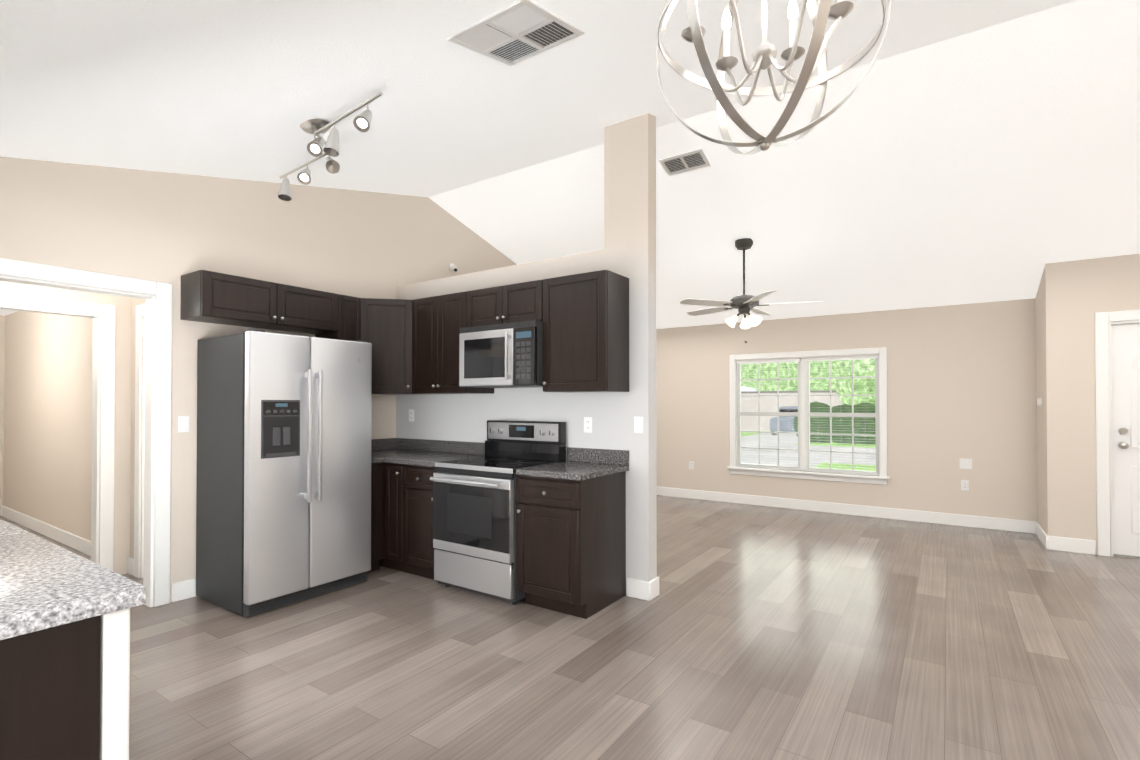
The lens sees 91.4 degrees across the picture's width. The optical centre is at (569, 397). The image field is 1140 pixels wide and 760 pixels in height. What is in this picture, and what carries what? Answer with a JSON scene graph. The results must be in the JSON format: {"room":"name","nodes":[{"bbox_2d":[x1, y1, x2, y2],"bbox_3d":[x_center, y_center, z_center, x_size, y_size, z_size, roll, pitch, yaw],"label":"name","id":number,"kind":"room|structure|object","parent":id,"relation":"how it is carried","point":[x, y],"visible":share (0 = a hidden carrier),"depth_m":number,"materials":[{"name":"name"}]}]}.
{"room":"kitchen","nodes":[
{"label":"kitchen","id":0,"kind":"room"},
{"bbox_2d":[0,315,4,515],"bbox_3d":[-7.606,0.192,5.902,0.100,2.500,2.500,0,-1,34],"label":"wall","id":1,"kind":"structure","parent":0,"point":[2,331],"depth_m":6.79,"materials":[{"name":"beige paint"}]},
{"bbox_2d":[0,309,16,315],"bbox_3d":[-5.164,-1.067,5.079,5.080,0.100,4.100,0,-1,34],"label":"ceiling","id":2,"kind":"structure","parent":0,"point":[4,312],"depth_m":6.51,"materials":[{"name":"white paint"}]},
{"bbox_2d":[0,281,131,574],"bbox_3d":[-4.303,0.168,3.575,0.120,2.500,2.400,0,-1,34],"label":"wall","id":3,"kind":"structure","parent":0,"point":[122,436],"depth_m":4.47,"materials":[{"name":"beige"}]},
{"bbox_2d":[0,292,115,570],"bbox_3d":[-3.972,0.343,4.043,0.138,2.160,1.030,0,-1,34],"label":"door frame","id":4,"kind":"structure","parent":3,"relation":"attached to","point":[103,435],"depth_m":4.37,"materials":[{"name":"white wood"}]},
{"bbox_2d":[3,298,145,577],"bbox_3d":[-4.836,0.187,5.460,4.980,2.500,0.120,0,-1,34],"label":"wall","id":5,"kind":"structure","parent":0,"point":[47,443],"depth_m":5.71,"materials":[{"name":"beige paint"}]},
{"bbox_2d":[1,505,128,572],"bbox_3d":[-5.308,1.374,5.687,3.930,0.130,0.015,0,-1,34],"label":"baseboard","id":6,"kind":"structure","parent":5,"relation":"attached to","point":[78,543],"depth_m":5.67,"materials":[{"name":"white wood"}]},
{"bbox_2d":[134,303,145,577],"bbox_3d":[-3.079,0.345,4.254,0.860,2.160,0.138,0,-1,34],"label":"door frame","id":7,"kind":"structure","parent":5,"relation":"attached to","point":[140,309],"depth_m":4.40,"materials":[{"name":"white wood"}]},
{"bbox_2d":[0,156,516,601],"bbox_3d":[-2.059,-0.467,5.016,0.120,3.800,9.535,0,-1,34],"label":"wall","id":8,"kind":"structure","parent":0,"point":[165,227],"depth_m":4.01,"materials":[{"name":"beige paint"}]},
{"bbox_2d":[0,258,171,607],"bbox_3d":[-3.139,0.314,3.417,0.156,2.205,1.140,0,-1,34],"label":"trim","id":9,"kind":"structure","parent":8,"relation":"attached to","point":[157,435],"depth_m":3.78,"materials":[{"name":"white wood"}]},
{"bbox_2d":[178,416,188,432],"bbox_3d":[-2.720,0.192,3.918,0.010,0.115,0.072,0,-1,34],"label":"light switch","id":10,"kind":"object","parent":8,"relation":"attached to","point":[183,423],"visible":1,"depth_m":3.91,"materials":[{"name":"white plastic"}]},
{"bbox_2d":[172,578,195,601],"bbox_3d":[-2.466,1.360,4.279,0.015,0.130,1.030,0,-1,34],"label":"baseboard","id":11,"kind":"structure","parent":8,"relation":"attached to","point":[185,589],"depth_m":3.90,"materials":[{"name":"white wood"}]},
{"bbox_2d":[180,270,287,329],"bbox_3d":[-2.442,-0.698,4.045,0.334,0.310,0.556,0,-1,34],"label":"upper cabinet","id":12,"kind":"object","parent":8,"relation":"attached to","point":[206,296],"depth_m":3.90,"materials":[{"name":"brown wood"}]},
{"bbox_2d":[280,285,339,333],"bbox_3d":[-2.189,-0.694,4.418,0.334,0.310,0.555,0,-1,34],"label":"upper cabinet","id":13,"kind":"object","parent":8,"relation":"attached to","point":[310,311],"depth_m":4.39,"materials":[{"name":"brown wood"}]},
{"bbox_2d":[315,294,359,340],"bbox_3d":[-1.948,-0.438,4.741,0.368,0.816,0.249,0,-1,34],"label":"upper cabinet","id":14,"kind":"object","parent":8,"relation":"attached to","point":[349,305],"depth_m":4.64,"materials":[{"name":"brown wood"}]},
{"bbox_2d":[371,438,394,449],"bbox_3d":[-1.932,0.446,5.063,0.021,0.105,0.819,0,-1,34],"label":"backsplash","id":15,"kind":"structure","parent":8,"relation":"attached to","point":[387,443],"depth_m":5.28,"materials":[{"name":"grey stone"}]},
{"bbox_2d":[449,263,457,271],"bbox_3d":[-1.242,-1.391,5.986,0.152,0.124,0.127,0,-1,34],"label":"security camera","id":16,"kind":"object","parent":8,"relation":"attached to","point":[453,267],"visible":1,"depth_m":5.97,"materials":[{"name":"white plastic"}]},
{"bbox_2d":[396,113,656,594],"bbox_3d":[-0.538,-0.420,4.728,2.720,3.700,0.130,0,-1,34],"label":"wall","id":17,"kind":"structure","parent":0,"point":[628,251],"depth_m":4.05,"materials":[{"name":"white paint"}]},
{"bbox_2d":[360,298,413,394],"bbox_3d":[-1.604,-0.435,4.969,0.680,0.816,0.665,0,-1,34],"label":"upper cabinet","id":18,"kind":"object","parent":17,"relation":"attached to","point":[386,324],"depth_m":4.77,"materials":[{"name":"brown wood"}]},
{"bbox_2d":[409,409,413,421],"bbox_3d":[-1.512,0.175,5.299,0.072,0.115,0.009,0,-1,34],"label":"outlet","id":19,"kind":"object","parent":17,"relation":"attached to","point":[411,415],"visible":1,"depth_m":5.29,"materials":[{"name":"white plastic"}]},
{"bbox_2d":[412,296,439,393],"bbox_3d":[-1.141,-0.437,4.834,0.418,0.816,0.368,0,-1,34],"label":"upper cabinet","id":20,"kind":"object","parent":17,"relation":"attached to","point":[425,311],"depth_m":4.71,"materials":[{"name":"brown wood"}]},
{"bbox_2d":[395,438,484,453],"bbox_3d":[-1.177,0.446,5.058,1.276,0.105,0.021,0,-1,34],"label":"backsplash","id":21,"kind":"structure","parent":17,"relation":"attached to","point":[400,443],"depth_m":5.04,"materials":[{"name":"grey stone"}]},
{"bbox_2d":[440,291,493,393],"bbox_3d":[-0.904,-0.438,4.673,0.385,0.816,0.368,0,-1,34],"label":"upper cabinet","id":22,"kind":"object","parent":17,"relation":"attached to","point":[454,306],"depth_m":4.54,"materials":[{"name":"brown wood"}]},
{"bbox_2d":[468,285,507,326],"bbox_3d":[-0.556,-0.699,4.460,0.430,0.300,0.334,0,-1,34],"label":"upper cabinet","id":23,"kind":"object","parent":17,"relation":"attached to","point":[486,306],"depth_m":4.31,"materials":[{"name":"brown wood"}]},
{"bbox_2d":[459,320,542,387],"bbox_3d":[-0.459,-0.312,4.308,0.749,0.464,0.462,0,-1,34],"label":"microwave","id":24,"kind":"object","parent":23,"relation":"attached to","point":[507,355],"visible":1,"depth_m":4.12,"materials":[{"name":"grey metal"}]},
{"bbox_2d":[508,279,543,322],"bbox_3d":[-0.287,-0.700,4.277,0.429,0.300,0.334,0,-1,34],"label":"upper cabinet","id":25,"kind":"object","parent":17,"relation":"attached to","point":[525,299],"depth_m":4.10,"materials":[{"name":"brown wood"}]},
{"bbox_2d":[543,270,628,392],"bbox_3d":[0.112,-0.445,4.003,0.529,0.816,0.334,0,-1,34],"label":"upper cabinet","id":26,"kind":"object","parent":17,"relation":"attached to","point":[583,318],"depth_m":3.85,"materials":[{"name":"brown wood"}]},
{"bbox_2d":[584,417,591,432],"bbox_3d":[0.135,0.209,4.181,0.072,0.115,0.009,0,-1,34],"label":"outlet","id":27,"kind":"object","parent":17,"relation":"attached to","point":[587,424],"visible":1,"depth_m":4.18,"materials":[{"name":"white plastic"}]},
{"bbox_2d":[634,417,642,432],"bbox_3d":[0.486,0.197,3.941,0.072,0.115,0.010,0,-1,34],"label":"light switch","id":28,"kind":"object","parent":17,"relation":"attached to","point":[638,424],"visible":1,"depth_m":3.94,"materials":[{"name":"white plastic"}]},
{"bbox_2d":[627,577,658,597],"bbox_3d":[-0.484,1.365,4.749,2.705,0.130,0.035,0,-1,34],"label":"baseboard","id":29,"kind":"structure","parent":17,"relation":"attached to","point":[636,588],"depth_m":3.92,"materials":[{"name":"white wood"}]},
{"bbox_2d":[0,0,1075,196],"bbox_3d":[-0.209,-1.498,1.415,7.240,1.451,5.800,0,-1,34],"label":"ceiling","id":30,"kind":"structure","parent":0,"point":[239,89],"depth_m":2.88,"materials":[{"name":"white paint"}]},
{"bbox_2d":[278,92,382,200],"bbox_3d":[-1.507,-1.487,3.320,1.431,0.269,0.366,0,-1,34],"label":"track light","id":31,"kind":"object","parent":30,"relation":"attached to","point":[317,127],"visible":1,"depth_m":3.19,"materials":[{"name":"silver metal"}]},
{"bbox_2d":[447,0,584,65],"bbox_3d":[-0.240,-1.640,2.527,0.450,0.112,0.439,0,-1,34],"label":"ceiling vent","id":32,"kind":"object","parent":30,"relation":"in","point":[517,32],"visible":1,"depth_m":2.50,"materials":[{"name":"white plastic"}]},
{"bbox_2d":[656,0,890,154],"bbox_3d":[0.519,-1.106,1.485,0.581,0.901,0.565,0,-1,34],"label":"chandelier","id":33,"kind":"object","parent":30,"relation":"hanging from","point":[764,54],"visible":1,"depth_m":1.48,"materials":[{"name":"silver metal"}]},
{"bbox_2d":[0,495,1139,759],"bbox_3d":[-1.222,1.457,4.431,12.500,0.060,9.700,0,-1,34],"label":"floor","id":34,"kind":"structure","parent":0,"point":[758,633],"depth_m":2.98,"materials":[{"name":"beige wood"}]},
{"bbox_2d":[0,611,129,759],"bbox_3d":[-2.395,0.953,1.876,2.830,0.895,0.628,0,-1,34],"label":"base cabinet","id":35,"kind":"object","parent":34,"relation":"on","point":[64,654],"depth_m":1.24,"materials":[{"name":"brown wood"}]},
{"bbox_2d":[0,519,145,642],"bbox_3d":[-2.395,0.482,1.858,2.856,0.044,0.690,0,-1,34],"label":"countertop","id":36,"kind":"structure","parent":35,"relation":"on","point":[45,585],"depth_m":1.33,"materials":[{"name":"grey stone"}]},
{"bbox_2d":[196,329,371,617],"bbox_3d":[-2.054,0.496,4.088,0.800,1.855,0.915,0,-1,34],"label":"fridge","id":37,"kind":"object","parent":34,"relation":"on","point":[283,493],"visible":1,"depth_m":3.79,"materials":[{"name":"grey metal"}]},
{"bbox_2d":[367,462,386,572],"bbox_3d":[-1.812,0.981,4.629,0.700,0.895,0.244,0,-1,34],"label":"base cabinet","id":38,"kind":"object","parent":34,"relation":"on","point":[378,469],"depth_m":4.52,"materials":[{"name":"brown wood"}]},
{"bbox_2d":[387,462,406,572],"bbox_3d":[-1.222,0.982,4.720,0.265,0.895,0.622,0,-1,34],"label":"base cabinet","id":39,"kind":"object","parent":34,"relation":"on","point":[403,470],"depth_m":4.46,"materials":[{"name":"brown wood"}]},
{"bbox_2d":[371,458,382,461],"bbox_3d":[-1.842,0.513,4.632,0.652,0.039,0.208,0,-1,34],"label":"countertop","id":40,"kind":"structure","parent":39,"relation":"on","point":[372,459],"depth_m":4.48,"materials":[{"name":"grey stone"}]},
{"bbox_2d":[407,462,435,578],"bbox_3d":[-1.008,0.981,4.575,0.461,0.895,0.622,0,-1,34],"label":"base cabinet","id":41,"kind":"object","parent":34,"relation":"on","point":[420,550],"depth_m":4.31,"materials":[{"name":"brown wood"}]},
{"bbox_2d":[371,450,484,465],"bbox_3d":[-1.348,0.515,4.804,1.276,0.039,0.632,0,-1,34],"label":"countertop","id":42,"kind":"structure","parent":41,"relation":"on","point":[424,457],"depth_m":4.62,"materials":[{"name":"grey stone"}]},
{"bbox_2d":[430,420,565,604],"bbox_3d":[-0.546,0.807,4.169,0.755,1.235,0.733,0,-1,34],"label":"range","id":43,"kind":"object","parent":34,"relation":"on","point":[475,501],"visible":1,"depth_m":3.96,"materials":[{"name":"grey metal"}]},
{"bbox_2d":[516,447,628,618],"bbox_3d":[0.022,0.901,3.856,0.529,1.040,0.656,0,-1,34],"label":"base cabinet","id":44,"kind":"object","parent":34,"relation":"on","point":[571,535],"visible":1,"depth_m":3.67,"materials":[{"name":"brown wood"}]},
{"bbox_2d":[429,0,1139,328],"bbox_3d":[2.515,-1.590,5.425,7.240,1.187,3.895,0,-1,34],"label":"ceiling","id":45,"kind":"structure","parent":0,"point":[999,162],"depth_m":4.64,"materials":[{"name":"white paint"}]},
{"bbox_2d":[659,149,710,175],"bbox_3d":[0.960,-1.962,4.661,0.380,0.068,0.213,0,-1,34],"label":"ceiling vent","id":46,"kind":"object","parent":45,"relation":"in","point":[685,162],"visible":1,"depth_m":4.66,"materials":[{"name":"white plastic"}]},
{"bbox_2d":[679,238,822,328],"bbox_3d":[1.816,-1.154,5.738,1.409,0.893,1.356,0,-1,34],"label":"ceiling fan","id":47,"kind":"object","parent":45,"relation":"hanging from","point":[744,304],"visible":1,"depth_m":5.63,"materials":[{"name":"grey metal"}]},
{"bbox_2d":[656,298,1036,520],"bbox_3d":[2.799,0.007,7.402,5.470,2.900,0.120,0,-1,34],"label":"wall","id":48,"kind":"structure","parent":0,"point":[961,380],"depth_m":6.50,"materials":[{"name":"beige paint"}]},
{"bbox_2d":[689,461,693,469],"bbox_3d":[1.749,0.985,8.027,0.072,0.115,0.009,0,-1,34],"label":"outlet","id":49,"kind":"object","parent":48,"relation":"attached to","point":[691,464],"visible":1,"depth_m":8.02,"materials":[{"name":"white plastic"}]},
{"bbox_2d":[727,347,889,484],"bbox_3d":[3.022,0.232,7.212,1.950,1.645,0.180,0,-1,34],"label":"window","id":50,"kind":"structure","parent":48,"relation":"in","point":[803,415],"depth_m":7.20,"materials":[{"name":"white plastic"}]},
{"bbox_2d":[737,355,878,474],"bbox_3d":[3.022,0.225,7.213,1.716,1.452,0.038,0,-1,34],"label":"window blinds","id":51,"kind":"object","parent":50,"relation":"attached to","point":[812,359],"visible":0.92,"depth_m":7.13,"materials":[{"name":"white plastic"}]},
{"bbox_2d":[657,486,1032,532],"bbox_3d":[2.760,1.391,7.330,5.230,0.130,0.019,0,-1,34],"label":"baseboard","id":52,"kind":"structure","parent":48,"relation":"attached to","point":[1014,525],"depth_m":6.79,"materials":[{"name":"white wood"}]},
{"bbox_2d":[961,480,968,490],"bbox_3d":[4.413,0.987,6.217,0.072,0.115,0.009,0,-1,34],"label":"outlet","id":53,"kind":"object","parent":48,"relation":"attached to","point":[964,485],"visible":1,"depth_m":6.21,"materials":[{"name":"white plastic"}]},
{"bbox_2d":[960,458,971,468],"bbox_3d":[4.420,0.745,6.213,0.115,0.115,0.010,0,-1,34],"label":"light switch","id":54,"kind":"object","parent":48,"relation":"attached to","point":[965,463],"visible":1,"depth_m":6.21,"materials":[{"name":"white plastic"}]},
{"bbox_2d":[1035,254,1139,554],"bbox_3d":[5.498,-0.167,5.041,1.890,3.200,0.755,0,-1,34],"label":"wall","id":55,"kind":"structure","parent":0,"point":[1072,298],"depth_m":5.16,"materials":[{"name":"beige paint"}]},
{"bbox_2d":[1037,398,1041,405],"bbox_3d":[4.694,0.048,5.564,0.030,0.085,0.100,0,-1,34],"label":"thermostat","id":56,"kind":"object","parent":55,"relation":"attached to","point":[1039,401],"visible":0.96,"depth_m":5.53,"materials":[{"name":"white plastic"}]},
{"bbox_2d":[1033,521,1052,549],"bbox_3d":[4.700,1.373,5.543,0.019,0.130,0.745,0,-1,34],"label":"baseboard","id":57,"kind":"structure","parent":55,"relation":"attached to","point":[1047,541],"depth_m":5.38,"materials":[{"name":"white wood"}]},
{"bbox_2d":[1053,536,1095,554],"bbox_3d":[4.645,1.369,5.140,0.310,0.130,0.015,0,-1,34],"label":"baseboard","id":58,"kind":"structure","parent":55,"relation":"attached to","point":[1083,546],"depth_m":5.13,"materials":[{"name":"white wood"}]},
{"bbox_2d":[1095,310,1139,559],"bbox_3d":[5.269,0.330,4.797,1.100,2.200,0.138,0,-1,34],"label":"door frame","id":59,"kind":"structure","parent":55,"relation":"attached to","point":[1104,321],"depth_m":5.02,"materials":[{"name":"white wood"}]},
{"bbox_2d":[1111,323,1139,556],"bbox_3d":[5.250,0.379,4.768,0.872,2.070,0.126,0,-1,34],"label":"entry door","id":60,"kind":"structure","parent":55,"relation":"in","point":[1125,340],"depth_m":4.97,"materials":[{"name":"white wood"}]},
{"label":"outside","id":61,"kind":"structure","parent":0,"visible":0},
{"bbox_2d":[741,431,875,471],"bbox_3d":[18.416,2.110,30.576,65.000,0.165,55.765,0,-1,34],"label":"ground","id":62,"kind":"structure","parent":61,"point":[791,437],"depth_m":18.88,"materials":[{"name":"green plant"}]},
{"bbox_2d":[770,406,797,434],"bbox_3d":[12.132,1.265,29.876,1.840,1.520,4.000,0,-1,34],"label":"car","id":63,"kind":"object","parent":62,"relation":"on","point":[785,428],"depth_m":28.55,"materials":[{"name":"grey metal"}]},
{"bbox_2d":[741,359,875,444],"bbox_3d":[17.271,-4.797,31.932,42.346,14.526,22.725,0,-1,34],"label":"scenery","id":64,"kind":"object","parent":62,"relation":"on","point":[861,407],"depth_m":26.48,"materials":[{"name":"green plant"}]},
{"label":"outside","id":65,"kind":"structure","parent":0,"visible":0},
{"bbox_2d":[741,386,755,390],"bbox_3d":[41.912,-30.500,61.047,170.000,75.000,0.500,0,-1,34],"label":"sky","id":66,"kind":"structure","parent":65,"point":[748,389],"depth_m":73.15,"materials":[{"name":"white"}]}
]}

